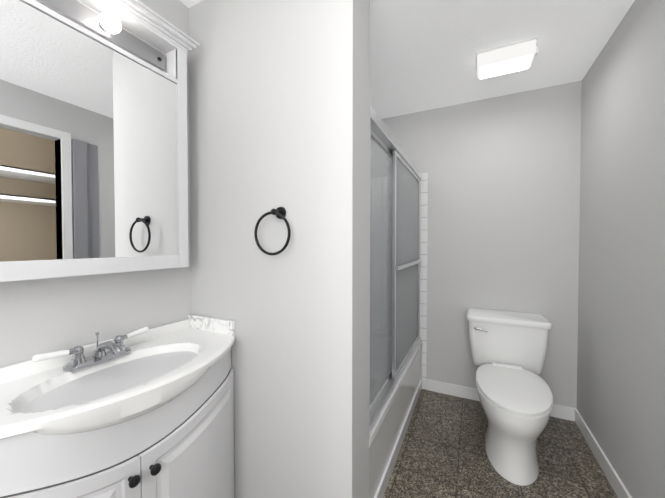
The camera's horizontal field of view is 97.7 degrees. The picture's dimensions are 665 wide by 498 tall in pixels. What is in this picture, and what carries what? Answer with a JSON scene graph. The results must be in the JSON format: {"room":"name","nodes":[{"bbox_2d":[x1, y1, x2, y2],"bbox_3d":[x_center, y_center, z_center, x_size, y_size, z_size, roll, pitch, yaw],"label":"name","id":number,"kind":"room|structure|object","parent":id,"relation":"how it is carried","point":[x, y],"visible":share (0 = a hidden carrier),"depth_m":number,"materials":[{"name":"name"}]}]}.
{"room":"bathroom","nodes":[
{"label":"bathroom","id":0,"kind":"room"},
{"bbox_2d":[0,0,190,367],"bbox_3d":[-0.838,0.041,1.289,0.100,2.440,3.899,1,1,26],"label":"wall","id":1,"kind":"structure","parent":0,"point":[40,316],"depth_m":1.08,"materials":[{"name":"grey paint"}]},
{"bbox_2d":[0,0,199,281],"bbox_3d":[-0.828,-0.417,1.016,0.146,1.006,0.749,1,1,26],"label":"upper cabinet","id":2,"kind":"object","parent":1,"relation":"attached to","point":[93,144],"visible":1,"depth_m":0.98,"materials":[{"name":"white mirror"}]},
{"bbox_2d":[189,0,369,497],"bbox_3d":[-0.274,0.040,1.346,0.866,2.440,0.195,1,1,26],"label":"wall","id":3,"kind":"structure","parent":0,"point":[279,95],"depth_m":1.20,"materials":[{"name":"grey paint"}]},
{"bbox_2d":[254,207,290,255],"bbox_3d":[-0.235,-0.074,1.181,0.178,0.201,0.061,1,1,26],"label":"towel ring","id":4,"kind":"object","parent":3,"relation":"attached to","point":[279,212],"visible":1,"depth_m":1.17,"materials":[{"name":"black metal"}]},
{"bbox_2d":[369,178,372,438],"bbox_3d":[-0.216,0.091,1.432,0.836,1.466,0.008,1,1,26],"label":"tiled wall","id":5,"kind":"structure","parent":3,"relation":"attached to","point":[370,256],"depth_m":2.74,"materials":[{"name":"white tile"}]},
{"bbox_2d":[179,0,634,118],"bbox_3d":[0.418,-1.217,0.654,2.895,0.100,3.899,1,1,26],"label":"ceiling","id":6,"kind":"structure","parent":0,"point":[422,55],"depth_m":1.68,"materials":[{"name":"white paint"}]},
{"bbox_2d":[476,36,537,78],"bbox_3d":[1.054,-1.144,1.768,0.322,0.088,0.195,1,1,26],"label":"ceiling light","id":7,"kind":"object","parent":6,"relation":"attached to","point":[508,58],"visible":1,"depth_m":1.72,"materials":[{"name":"white plastic"}]},
{"bbox_2d":[370,80,581,407],"bbox_3d":[0.957,0.018,2.528,2.045,2.440,0.100,1,1,26],"label":"wall","id":8,"kind":"structure","parent":0,"point":[503,209],"depth_m":2.29,"materials":[{"name":"grey paint"}]},
{"bbox_2d":[373,173,427,389],"bbox_3d":[0.433,0.284,2.728,0.872,1.900,0.008,1,1,26],"label":"tiled wall","id":9,"kind":"structure","parent":8,"relation":"attached to","point":[423,266],"depth_m":2.66,"materials":[{"name":"white tile"}]},
{"bbox_2d":[426,379,571,420],"bbox_3d":[1.276,1.194,2.331,1.002,0.095,0.016,1,1,26],"label":"baseboard","id":10,"kind":"structure","parent":8,"relation":"attached to","point":[558,411],"depth_m":2.41,"materials":[{"name":"white wood"}]},
{"bbox_2d":[383,389,617,497],"bbox_3d":[0.418,1.323,0.702,2.895,0.100,3.899,1,1,26],"label":"floor","id":11,"kind":"structure","parent":0,"point":[442,453],"depth_m":1.71,"materials":[{"name":"tile"}]},
{"bbox_2d":[0,314,234,497],"bbox_3d":[-0.685,0.782,0.978,0.456,0.971,0.847,1,1,26],"label":"bathroom vanity","id":12,"kind":"object","parent":11,"relation":"on","point":[145,412],"visible":1,"depth_m":0.88,"materials":[{"name":"white"}]},
{"bbox_2d":[32,326,148,371],"bbox_3d":[-0.779,0.345,1.005,0.161,0.098,0.347,1,1,26],"label":"faucet","id":13,"kind":"object","parent":12,"relation":"on","point":[78,363],"depth_m":1.00,"materials":[{"name":"silver metal"}]},
{"bbox_2d":[369,334,421,497],"bbox_3d":[0.092,1.031,2.104,0.856,0.430,1.434,1,1,26],"label":"bathtub","id":14,"kind":"object","parent":11,"relation":"on","point":[388,431],"visible":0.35,"depth_m":1.74,"materials":[{"name":"white ceramic"}]},
{"bbox_2d":[370,105,421,430],"bbox_3d":[0.440,0.085,1.917,0.074,1.462,1.432,1,1,26],"label":"shower door","id":15,"kind":"structure","parent":14,"relation":"on","point":[405,225],"depth_m":1.80,"materials":[{"name":"glass"}]},
{"bbox_2d":[467,308,552,485],"bbox_3d":[1.141,0.873,1.873,0.516,0.757,0.922,1,1,26],"label":"toilet","id":16,"kind":"object","parent":11,"relation":"on","point":[508,350],"visible":1,"depth_m":1.75,"materials":[{"name":"white ceramic"}]},
{"bbox_2d":[577,0,664,497],"bbox_3d":[1.000,0.058,0.395,0.100,2.440,3.699,1,1,26],"label":"wall","id":17,"kind":"structure","parent":0,"point":[621,358],"depth_m":1.43,"materials":[{"name":"grey paint"}]},
{"bbox_2d":[572,408,631,497],"bbox_3d":[1.449,1.211,1.467,0.013,0.095,1.419,1,1,26],"label":"baseboard","id":18,"kind":"structure","parent":17,"relation":"attached to","point":[603,461],"depth_m":1.66,"materials":[{"name":"white wood"}]}
]}

